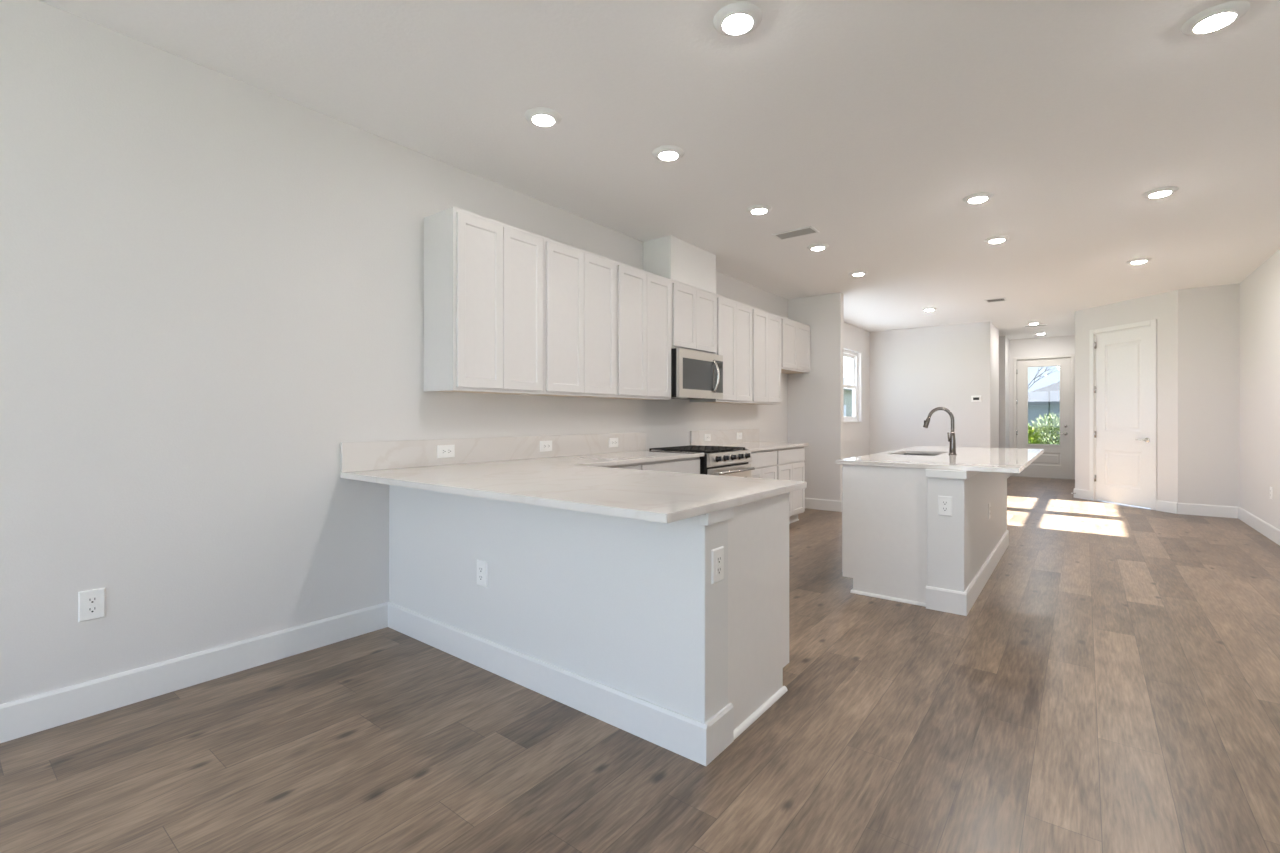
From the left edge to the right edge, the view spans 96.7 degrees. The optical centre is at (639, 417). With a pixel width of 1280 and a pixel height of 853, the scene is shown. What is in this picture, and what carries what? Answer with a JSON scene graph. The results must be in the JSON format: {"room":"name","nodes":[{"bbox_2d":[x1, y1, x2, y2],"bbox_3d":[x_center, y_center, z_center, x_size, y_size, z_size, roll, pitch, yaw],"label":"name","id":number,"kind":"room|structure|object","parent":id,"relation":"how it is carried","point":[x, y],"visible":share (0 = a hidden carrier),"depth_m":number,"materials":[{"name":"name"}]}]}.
{"room":"open-plan kitchen","nodes":[
{"label":"open-plan kitchen","id":0,"kind":"room"},
{"bbox_2d":[0,0,869,703],"bbox_3d":[-0.026,-0.203,5.283,0.150,2.830,14.300,0,0,38],"label":"wall","id":1,"kind":"structure","parent":0,"point":[212,282],"depth_m":2.60,"materials":[{"name":"paint"}]},
{"bbox_2d":[78,587,104,621],"bbox_3d":[-2.235,0.763,2.322,0.009,0.122,0.080,0,0,38],"label":"wall outlet","id":2,"kind":"object","parent":1,"relation":"attached to","point":[91,603],"visible":1,"depth_m":2.32,"materials":[{"name":"plastic"}]},
{"bbox_2d":[87,596,97,603],"bbox_3d":[-2.233,0.743,2.320,0.002,0.027,0.033,0,0,38],"label":"socket","id":3,"kind":"object","parent":2,"relation":"attached to","point":[90,599],"depth_m":2.32,"materials":[{"name":"plastic"}]},
{"bbox_2d":[87,606,97,613],"bbox_3d":[-2.233,0.782,2.320,0.002,0.027,0.033,0,0,38],"label":"socket","id":4,"kind":"object","parent":2,"relation":"attached to","point":[90,609],"depth_m":2.32,"materials":[{"name":"plastic"}]},
{"bbox_2d":[0,602,387,742],"bbox_3d":[-2.908,1.142,1.454,0.015,0.140,4.716,0,0,38],"label":"baseboard","id":5,"kind":"structure","parent":1,"relation":"attached to","point":[19,718],"depth_m":2.52,"materials":[{"name":"paint"}]},
{"bbox_2d":[424,207,542,394],"bbox_3d":[-0.983,-0.693,3.665,0.327,1.066,0.700,0,0,38],"label":"upper cabinet","id":6,"kind":"object","parent":1,"relation":"attached to","point":[483,276],"visible":1,"depth_m":3.46,"materials":[{"name":"paint"}]},
{"bbox_2d":[340,432,645,472],"bbox_3d":[-0.789,0.216,4.164,0.021,0.163,2.716,0,0,38],"label":"backsplash","id":7,"kind":"structure","parent":1,"relation":"attached to","point":[373,455],"depth_m":3.75,"materials":[{"name":"stone"}]},
{"bbox_2d":[437,445,454,457],"bbox_3d":[-1.221,0.212,3.587,0.009,0.080,0.122,0,0,38],"label":"wall outlet","id":8,"kind":"object","parent":7,"relation":"attached to","point":[443,451],"visible":1,"depth_m":3.58,"materials":[{"name":"plastic"}]},
{"bbox_2d":[540,441,551,451],"bbox_3d":[-0.701,0.212,4.254,0.009,0.080,0.122,0,0,38],"label":"wall outlet","id":9,"kind":"object","parent":7,"relation":"attached to","point":[544,445],"visible":1,"depth_m":4.24,"materials":[{"name":"plastic"}]},
{"bbox_2d":[609,438,617,446],"bbox_3d":[-0.224,0.212,4.865,0.009,0.080,0.122,0,0,38],"label":"wall outlet","id":10,"kind":"object","parent":7,"relation":"attached to","point":[613,442],"visible":1,"depth_m":4.86,"materials":[{"name":"plastic"}]},
{"bbox_2d":[533,237,615,397],"bbox_3d":[-0.535,-0.693,4.239,0.327,1.066,0.755,0,0,38],"label":"upper cabinet","id":11,"kind":"object","parent":1,"relation":"attached to","point":[579,285],"visible":0.84,"depth_m":4.10,"materials":[{"name":"paint"}]},
{"bbox_2d":[608,261,670,399],"bbox_3d":[-0.071,-0.693,4.834,0.327,1.066,0.752,0,0,38],"label":"upper cabinet","id":12,"kind":"object","parent":1,"relation":"attached to","point":[643,298],"visible":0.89,"depth_m":4.69,"materials":[{"name":"paint"}]},
{"bbox_2d":[671,280,715,353],"bbox_3d":[0.401,-0.923,5.439,0.327,0.606,0.778,0,0,38],"label":"upper cabinet","id":13,"kind":"object","parent":1,"relation":"attached to","point":[693,310],"visible":0.54,"depth_m":5.30,"materials":[{"name":"paint"}]},
{"bbox_2d":[671,348,722,399],"bbox_3d":[0.453,-0.397,5.400,0.455,0.432,0.768,0,0,38],"label":"microwave oven","id":14,"kind":"object","parent":13,"relation":"attached to","point":[695,375],"visible":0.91,"depth_m":5.22,"materials":[{"name":"silver metal"}]},
{"bbox_2d":[690,295,751,403],"bbox_3d":[0.877,-0.693,6.050,0.327,1.066,0.768,0,0,38],"label":"upper cabinet","id":15,"kind":"object","parent":1,"relation":"attached to","point":[733,318],"visible":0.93,"depth_m":5.92,"materials":[{"name":"paint"}]},
{"bbox_2d":[690,429,758,445],"bbox_3d":[0.998,0.216,6.455,0.021,0.163,1.550,0,0,38],"label":"backsplash","id":16,"kind":"structure","parent":1,"relation":"attached to","point":[718,437],"depth_m":6.35,"materials":[{"name":"stone"}]},
{"bbox_2d":[704,434,710,441],"bbox_3d":[0.723,0.212,6.078,0.009,0.080,0.122,0,0,38],"label":"wall outlet","id":17,"kind":"object","parent":16,"relation":"attached to","point":[707,437],"visible":1,"depth_m":6.07,"materials":[{"name":"plastic"}]},
{"bbox_2d":[737,432,741,438],"bbox_3d":[1.165,0.212,6.644,0.009,0.080,0.122,0,0,38],"label":"wall outlet","id":18,"kind":"object","parent":16,"relation":"attached to","point":[739,435],"visible":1,"depth_m":6.63,"materials":[{"name":"plastic"}]},
{"bbox_2d":[735,306,780,404],"bbox_3d":[1.349,-0.693,6.654,0.327,1.066,0.762,0,0,38],"label":"upper cabinet","id":19,"kind":"object","parent":1,"relation":"attached to","point":[766,326],"visible":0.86,"depth_m":6.52,"materials":[{"name":"paint"}]},
{"bbox_2d":[781,316,809,373],"bbox_3d":[1.866,-0.910,7.317,0.327,0.633,0.918,0,0,38],"label":"upper cabinet","id":20,"kind":"object","parent":1,"relation":"attached to","point":[795,336],"visible":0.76,"depth_m":7.17,"materials":[{"name":"paint"}]},
{"bbox_2d":[844,350,861,422],"bbox_3d":[3.509,-0.548,9.794,0.155,1.260,1.520,0,0,38],"label":"window","id":21,"kind":"structure","parent":1,"relation":"in","point":[854,356],"depth_m":10.35,"materials":[{"name":"plastic"}]},
{"bbox_2d":[389,485,727,722],"bbox_3d":[-0.566,0.770,2.725,2.145,0.884,0.169,0,0,38],"label":"wall","id":22,"kind":"structure","parent":0,"point":[634,607],"depth_m":2.38,"materials":[{"name":"paint"}]},
{"bbox_2d":[477,560,486,586],"bbox_3d":[-0.772,0.759,2.773,0.080,0.122,0.009,0,0,38],"label":"wall outlet","id":23,"kind":"object","parent":22,"relation":"attached to","point":[481,565],"visible":1,"depth_m":2.77,"materials":[{"name":"plastic"}]},
{"bbox_2d":[388,602,733,765],"bbox_3d":[-0.561,1.142,2.719,2.160,0.140,0.196,0,0,38],"label":"baseboard","id":24,"kind":"structure","parent":22,"relation":"attached to","point":[700,742],"depth_m":2.34,"materials":[{"name":"paint"}]},
{"bbox_2d":[700,507,733,525],"bbox_3d":[-0.559,0.353,2.721,2.161,0.050,0.191,0,0,38],"label":"trim","id":25,"kind":"structure","parent":22,"relation":"attached to","point":[707,519],"depth_m":2.04,"materials":[{"name":"paint"}]},
{"bbox_2d":[712,546,723,583],"bbox_3d":[0.284,0.534,2.064,0.009,0.122,0.080,0,0,38],"label":"wall outlet","id":26,"kind":"object","parent":22,"relation":"attached to","point":[718,553],"visible":1,"depth_m":2.06,"materials":[{"name":"plastic"}]},
{"bbox_2d":[716,555,720,563],"bbox_3d":[0.286,0.514,2.062,0.002,0.027,0.033,0,0,38],"label":"socket","id":27,"kind":"object","parent":26,"relation":"attached to","point":[718,557],"depth_m":2.06,"materials":[{"name":"plastic"}]},
{"bbox_2d":[716,566,720,574],"bbox_3d":[0.286,0.553,2.062,0.002,0.027,0.033,0,0,38],"label":"socket","id":28,"kind":"object","parent":26,"relation":"attached to","point":[718,568],"depth_m":2.06,"materials":[{"name":"plastic"}]},
{"bbox_2d":[0,476,1279,852],"bbox_3d":[2.737,1.262,4.904,4.973,0.100,17.300,0,0,38],"label":"floor","id":29,"kind":"structure","parent":0,"point":[1112,684],"depth_m":2.16,"materials":[{"name":"brown wood"}]},
{"bbox_2d":[604,463,638,469],"bbox_3d":[-0.492,0.770,4.056,0.619,0.884,0.830,0,0,38],"label":"base cabinet","id":30,"kind":"object","parent":29,"relation":"on","point":[634,465],"visible":0.02,"depth_m":4.08,"materials":[{"name":"paint"}]},
{"bbox_2d":[639,457,699,473],"bbox_3d":[0.023,0.770,4.715,0.619,0.884,0.842,0,0,38],"label":"base cabinet","id":31,"kind":"object","parent":29,"relation":"on","point":[684,465],"visible":0.04,"depth_m":4.56,"materials":[{"name":"paint"}]},
{"bbox_2d":[341,450,806,522],"bbox_3d":[0.060,0.313,3.502,2.176,0.030,2.716,0,0,38],"label":"countertop","id":32,"kind":"structure","parent":31,"relation":"on","point":[582,483],"depth_m":2.58,"materials":[{"name":"stone"}]},
{"bbox_2d":[649,445,754,477],"bbox_3d":[0.580,0.746,5.309,0.749,0.931,0.759,0,0,38],"label":"gas range","id":33,"kind":"object","parent":29,"relation":"on","point":[716,460],"visible":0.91,"depth_m":5.10,"materials":[{"name":"silver metal"}]},
{"bbox_2d":[656,450,737,454],"bbox_3d":[0.543,0.314,5.338,0.656,0.010,0.759,0,0,38],"label":"cooktop","id":34,"kind":"object","parent":33,"relation":"in","point":[706,452],"depth_m":5.05,"materials":[{"name":"black metal"}]},
{"bbox_2d":[748,449,776,479],"bbox_3d":[0.992,0.770,5.958,0.619,0.884,0.757,0,0,38],"label":"base cabinet","id":35,"kind":"object","parent":29,"relation":"on","point":[764,462],"visible":0.11,"depth_m":5.82,"materials":[{"name":"paint"}]},
{"bbox_2d":[709,442,808,450],"bbox_3d":[1.245,0.313,6.262,0.649,0.030,1.550,0,0,38],"label":"countertop","id":36,"kind":"structure","parent":35,"relation":"on","point":[753,446],"depth_m":6.11,"materials":[{"name":"stone"}]},
{"bbox_2d":[776,446,804,523],"bbox_3d":[1.460,0.770,6.558,0.619,0.884,0.762,0,0,38],"label":"base cabinet","id":37,"kind":"object","parent":29,"relation":"on","point":[790,465],"visible":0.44,"depth_m":6.42,"materials":[{"name":"paint"}]},
{"bbox_2d":[842,465,926,602],"bbox_3d":[1.875,0.770,4.147,0.563,0.884,0.803,0,0,38],"label":"base cabinet","id":38,"kind":"object","parent":29,"relation":"on","point":[842,467],"depth_m":3.82,"materials":[{"name":"paint"}]},
{"bbox_2d":[850,590,925,606],"bbox_3d":[1.653,1.203,3.800,0.481,0.018,0.018,0,0,38],"label":"trim","id":39,"kind":"structure","parent":38,"relation":"attached to","point":[852,591],"depth_m":3.79,"materials":[{"name":"paint"}]},
{"bbox_2d":[836,446,1043,472],"bbox_3d":[2.607,0.313,4.706,1.079,0.030,2.612,0,0,38],"label":"countertop","id":40,"kind":"structure","parent":38,"relation":"on","point":[981,459],"depth_m":4.06,"materials":[{"name":"stone"}]},
{"bbox_2d":[923,407,956,454],"bbox_3d":[2.442,0.105,4.642,0.248,0.386,0.074,0,0,38],"label":"kitchen faucet","id":41,"kind":"object","parent":40,"relation":"on","point":[952,447],"visible":1,"depth_m":4.58,"materials":[{"name":"silver metal"}]},
{"bbox_3d":[0.221,0.770,2.592,0.700,0.884,0.586,0,0,38],"label":"base cabinet","id":42,"kind":"object","parent":29,"relation":"on","visible":0},
{"bbox_2d":[728,493,788,729],"bbox_3d":[0.498,0.770,2.364,0.013,0.884,0.569,0,0,38],"label":"end panel","id":43,"kind":"object","parent":42,"relation":"attached to","point":[758,531],"visible":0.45,"depth_m":2.33,"materials":[{"name":"paint"}]},
{"bbox_2d":[734,686,787,739],"bbox_3d":[0.495,1.203,2.335,0.018,0.018,0.498,0,0,38],"label":"trim","id":44,"kind":"structure","parent":43,"relation":"attached to","point":[744,725],"depth_m":2.32,"materials":[{"name":"paint"}]},
{"bbox_2d":[39,0,1279,339],"bbox_3d":[2.675,-1.718,4.825,5.773,0.200,18.100,0,0,38],"label":"ceiling","id":45,"kind":"structure","parent":0,"point":[868,125],"depth_m":3.07,"materials":[{"name":"paint"}]},
{"bbox_2d":[525,107,561,126],"bbox_3d":[-0.520,-1.604,3.063,0.198,0.029,0.198,0,0,38],"label":"recessed light","id":46,"kind":"object","parent":45,"relation":"in","point":[537,116],"visible":1,"depth_m":3.03,"materials":[{"name":"paint"}]},
{"bbox_2d":[652,145,684,160],"bbox_3d":[0.174,-1.604,3.479,0.198,0.029,0.198,0,0,38],"label":"recessed light","id":47,"kind":"object","parent":45,"relation":"in","point":[668,152],"visible":1,"depth_m":3.44,"materials":[{"name":"white plastic"}]},
{"bbox_2d":[713,2,762,36],"bbox_3d":[0.397,-1.604,2.313,0.198,0.029,0.198,0,0,38],"label":"recessed light","id":48,"kind":"object","parent":45,"relation":"in","point":[738,19],"visible":1,"depth_m":2.28,"materials":[{"name":"paint"}]},
{"bbox_2d":[746,204,771,214],"bbox_3d":[0.925,-1.604,4.413,0.198,0.029,0.198,0,0,38],"label":"recessed light","id":49,"kind":"object","parent":45,"relation":"in","point":[758,209],"visible":1,"depth_m":4.37,"materials":[{"name":"white plastic"}]},
{"bbox_2d":[772,226,818,239],"bbox_3d":[1.362,-1.613,4.981,0.360,0.010,0.190,0,0,38],"label":"ceiling vent","id":50,"kind":"object","parent":45,"relation":"in","point":[808,230],"visible":1,"depth_m":4.97,"materials":[{"name":"metal"}]},
{"bbox_2d":[807,243,828,250],"bbox_3d":[1.683,-1.604,5.379,0.198,0.029,0.198,0,0,38],"label":"recessed light","id":51,"kind":"object","parent":45,"relation":"in","point":[820,246],"visible":1,"depth_m":5.33,"materials":[{"name":"white plastic"}]},
{"bbox_2d":[849,271,867,275],"bbox_3d":[2.441,-1.604,6.360,0.198,0.029,0.198,0,0,38],"label":"recessed light","id":52,"kind":"object","parent":45,"relation":"in","point":[855,273],"visible":1,"depth_m":6.32,"materials":[{"name":"white plastic"}]},
{"bbox_2d":[922,308,936,310],"bbox_3d":[4.303,-1.604,8.461,0.198,0.029,0.198,0,0,38],"label":"recessed light","id":53,"kind":"object","parent":45,"relation":"in","point":[924,309],"visible":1,"depth_m":8.41,"materials":[{"name":"paint"}]},
{"bbox_2d":[963,192,993,202],"bbox_3d":[2.482,-1.604,4.180,0.198,0.029,0.198,0,0,38],"label":"recessed light","id":54,"kind":"object","parent":45,"relation":"in","point":[982,196],"visible":1,"depth_m":4.14,"materials":[{"name":"white plastic"}]},
{"bbox_2d":[985,297,1006,302],"bbox_3d":[4.884,-1.613,7.814,0.240,0.010,0.240,0,0,38],"label":"ceiling vent","id":55,"kind":"object","parent":45,"relation":"in","point":[1004,298],"visible":1,"depth_m":7.81,"materials":[{"name":"metal"}]},
{"bbox_2d":[984,235,1009,242],"bbox_3d":[3.229,-1.604,5.149,0.198,0.029,0.198,0,0,38],"label":"recessed light","id":56,"kind":"object","parent":45,"relation":"in","point":[996,239],"visible":1,"depth_m":5.11,"materials":[{"name":"white plastic"}]},
{"bbox_2d":[1027,322,1040,324],"bbox_3d":[6.719,-1.604,9.705,0.198,0.029,0.198,0,0,38],"label":"recessed light","id":57,"kind":"object","parent":45,"relation":"in","point":[1030,323],"visible":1,"depth_m":9.65,"materials":[{"name":"paint"}]},
{"bbox_2d":[1024,324,1046,326],"bbox_3d":[6.933,-1.613,9.976,0.340,0.010,0.120,0,0,38],"label":"recessed light","id":58,"kind":"object","parent":45,"relation":"in","point":[1042,324],"visible":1,"depth_m":9.94,"materials":[{"name":"paint"}]},
{"bbox_2d":[1127,258,1151,263],"bbox_3d":[5.130,-1.604,5.850,0.198,0.029,0.198,0,0,38],"label":"recessed light","id":59,"kind":"object","parent":45,"relation":"in","point":[1139,260],"visible":1,"depth_m":5.81,"materials":[{"name":"white plastic"}]},
{"bbox_2d":[1142,186,1178,197],"bbox_3d":[3.725,-1.604,4.076,0.198,0.029,0.198,0,0,38],"label":"recessed light","id":60,"kind":"object","parent":45,"relation":"in","point":[1163,191],"visible":1,"depth_m":4.04,"materials":[{"name":"white plastic"}]},
{"bbox_2d":[1181,1,1249,35],"bbox_3d":[2.328,-1.604,2.306,0.198,0.029,0.198,0,0,38],"label":"recessed light","id":61,"kind":"object","parent":45,"relation":"in","point":[1217,17],"visible":1,"depth_m":2.28,"materials":[{"name":"white plastic"}]},
{"bbox_2d":[643,235,715,293],"bbox_3d":[0.393,-1.423,5.446,0.310,0.390,0.786,0,0,38],"label":"wall","id":62,"kind":"structure","parent":0,"point":[670,257],"depth_m":5.20,"materials":[{"name":"paint"}]},
{"bbox_2d":[788,292,843,500],"bbox_3d":[2.340,-0.203,7.607,0.722,2.830,0.115,0,0,38],"label":"wall","id":63,"kind":"structure","parent":0,"point":[816,397],"depth_m":7.50,"materials":[{"name":"paint"}]},
{"bbox_2d":[805,498,841,511],"bbox_3d":[2.341,1.142,7.597,0.737,0.140,0.130,0,0,38],"label":"baseboard","id":64,"kind":"structure","parent":63,"relation":"attached to","point":[810,503],"depth_m":7.46,"materials":[{"name":"paint"}]},
{"bbox_2d":[870,321,990,453],"bbox_3d":[5.156,-0.203,10.214,1.955,2.830,0.150,0,0,38],"label":"wall","id":65,"kind":"structure","parent":0,"point":[914,372],"depth_m":10.11,"materials":[{"name":"paint"}]},
{"bbox_2d":[971,396,980,401],"bbox_3d":[5.713,-0.323,9.668,0.145,0.105,0.026,0,0,38],"label":"thermostat","id":66,"kind":"object","parent":65,"relation":"attached to","point":[973,398],"visible":1,"depth_m":9.66,"materials":[{"name":"plastic"}]},
{"bbox_2d":[927,469,1006,591],"bbox_3d":[2.669,0.770,4.535,0.210,0.884,2.465,0,0,38],"label":"wall","id":67,"kind":"structure","parent":0,"point":[959,544],"depth_m":3.61,"materials":[{"name":"paint"}]},
{"bbox_2d":[938,496,951,515],"bbox_3d":[1.908,0.552,3.560,0.080,0.122,0.009,0,0,38],"label":"wall outlet","id":68,"kind":"object","parent":67,"relation":"attached to","point":[944,502],"visible":1,"depth_m":3.56,"materials":[{"name":"plastic"}]},
{"bbox_2d":[925,469,979,478],"bbox_3d":[2.668,0.353,4.527,0.230,0.050,2.479,0,0,38],"label":"trim","id":69,"kind":"structure","parent":67,"relation":"attached to","point":[934,473],"depth_m":3.55,"materials":[{"name":"paint"}]},
{"bbox_2d":[926,530,1008,615],"bbox_3d":[2.669,1.142,4.526,0.228,0.140,2.480,0,0,38],"label":"baseboard","id":70,"kind":"structure","parent":67,"relation":"attached to","point":[939,599],"depth_m":3.60,"materials":[{"name":"paint"}]},
{"bbox_2d":[988,503,990,519],"bbox_3d":[2.708,0.722,4.407,0.009,0.122,0.080,0,0,38],"label":"wall outlet","id":71,"kind":"object","parent":67,"relation":"attached to","point":[989,504],"visible":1,"depth_m":4.38,"materials":[{"name":"plastic"}]},
{"bbox_2d":[991,323,1008,447],"bbox_3d":[6.056,-0.203,11.351,1.975,2.830,2.750,0,0,38],"label":"wall","id":72,"kind":"structure","parent":0,"point":[1003,340],"depth_m":11.22,"materials":[{"name":"paint"}]},
{"bbox_2d":[1009,335,1074,479],"bbox_3d":[8.157,-0.203,11.551,1.433,2.830,0.150,0,0,38],"label":"wall","id":73,"kind":"structure","parent":0,"point":[1060,345],"depth_m":11.55,"materials":[{"name":"paint"}]},
{"bbox_2d":[1013,354,1073,479],"bbox_3d":[8.155,-0.017,11.515,0.999,2.458,0.149,0,0,38],"label":"door","id":74,"kind":"structure","parent":73,"relation":"in","point":[1057,461],"depth_m":11.45,"materials":[{"name":"paint"}]},
{"bbox_2d":[1075,290,1177,502],"bbox_3d":[6.756,-0.203,7.921,0.115,2.830,1.473,0,0,-7],"label":"wall","id":75,"kind":"structure","parent":0,"point":[1163,307],"depth_m":7.43,"materials":[{"name":"paint"}]},
{"bbox_2d":[1089,319,1156,509],"bbox_3d":[6.726,-0.039,7.918,0.147,2.502,0.959,0,0,-7],"label":"door","id":76,"kind":"structure","parent":75,"relation":"in","point":[1125,388],"depth_m":7.91,"materials":[{"name":"paint"}]},
{"bbox_2d":[1074,488,1177,513],"bbox_3d":[6.691,1.142,7.918,0.015,0.140,1.483,0,0,-7],"label":"baseboard","id":77,"kind":"structure","parent":75,"relation":"attached to","point":[1164,506],"depth_m":7.38,"materials":[{"name":"paint"}]},
{"bbox_2d":[1178,283,1239,506],"bbox_3d":[7.050,-0.203,7.075,0.543,2.830,0.150,0,0,38],"label":"wall","id":78,"kind":"structure","parent":0,"point":[1208,317],"depth_m":7.01,"materials":[{"name":"paint"}]},
{"bbox_2d":[1178,503,1237,517],"bbox_3d":[6.999,1.142,7.011,0.543,0.140,0.015,0,0,38],"label":"baseboard","id":79,"kind":"structure","parent":78,"relation":"attached to","point":[1183,508],"depth_m":7.00,"materials":[{"name":"paint"}]},
{"bbox_2d":[1240,249,1279,529],"bbox_3d":[3.374,-0.203,1.800,0.150,2.830,12.990,0,0,38],"label":"wall","id":80,"kind":"structure","parent":0,"point":[1259,291],"depth_m":6.04,"materials":[{"name":"paint"}]},
{"bbox_2d":[1238,507,1279,545],"bbox_3d":[3.263,1.142,1.792,0.015,0.140,12.840,0,0,38],"label":"baseboard","id":81,"kind":"structure","parent":80,"relation":"attached to","point":[1271,532],"depth_m":5.98,"materials":[{"name":"paint"}]},
{"bbox_2d":[1270,487,1272,499],"bbox_3d":[6.304,0.752,5.685,0.009,0.122,0.080,0,0,38],"label":"wall outlet","id":82,"kind":"object","parent":80,"relation":"attached to","point":[1271,488],"visible":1,"depth_m":5.66,"materials":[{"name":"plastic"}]},
{"label":"outside","id":83,"kind":"structure","parent":0,"visible":0},
{"bbox_3d":[24.603,1.587,31.538,120.000,0.250,160.000,0,0,38],"label":"ground","id":84,"kind":"structure","parent":83,"visible":0},
{"bbox_2d":[844,378,851,415],"bbox_3d":[14.456,-2.088,55.924,13.060,7.100,23.030,0,0,38],"label":"house","id":85,"kind":"structure","parent":84,"relation":"on","point":[847,392],"depth_m":52.12,"materials":[{"name":"grey paint"}]},
{"bbox_2d":[1028,424,1040,443],"bbox_3d":[9.477,0.734,14.438,1.300,1.461,1.264,0,0,38],"label":"shrub","id":86,"kind":"object","parent":84,"relation":"on","point":[1031,440],"visible":0.04,"depth_m":14.05,"materials":[{"name":"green plant"}]},
{"bbox_2d":[1028,366,1054,388],"bbox_3d":[13.434,-0.318,20.410,2.435,3.563,2.107,0,0,38],"label":"bare tree","id":87,"kind":"object","parent":84,"relation":"on","point":[1048,366],"visible":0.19,"depth_m":20.06,"materials":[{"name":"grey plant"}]},
{"bbox_2d":[1028,381,1059,439],"bbox_3d":[35.129,-1.288,38.528,17.060,5.500,13.030,0,0,38],"label":"house","id":88,"kind":"structure","parent":84,"relation":"on","point":[1046,399],"depth_m":37.73,"materials":[{"name":"blue paint"}]},
{"bbox_2d":[1029,412,1059,444],"bbox_3d":[10.777,0.641,14.817,1.411,1.648,1.375,0,0,38],"label":"shrub","id":89,"kind":"object","parent":84,"relation":"on","point":[1045,429],"visible":0.3,"depth_m":14.74,"materials":[{"name":"green plant"}]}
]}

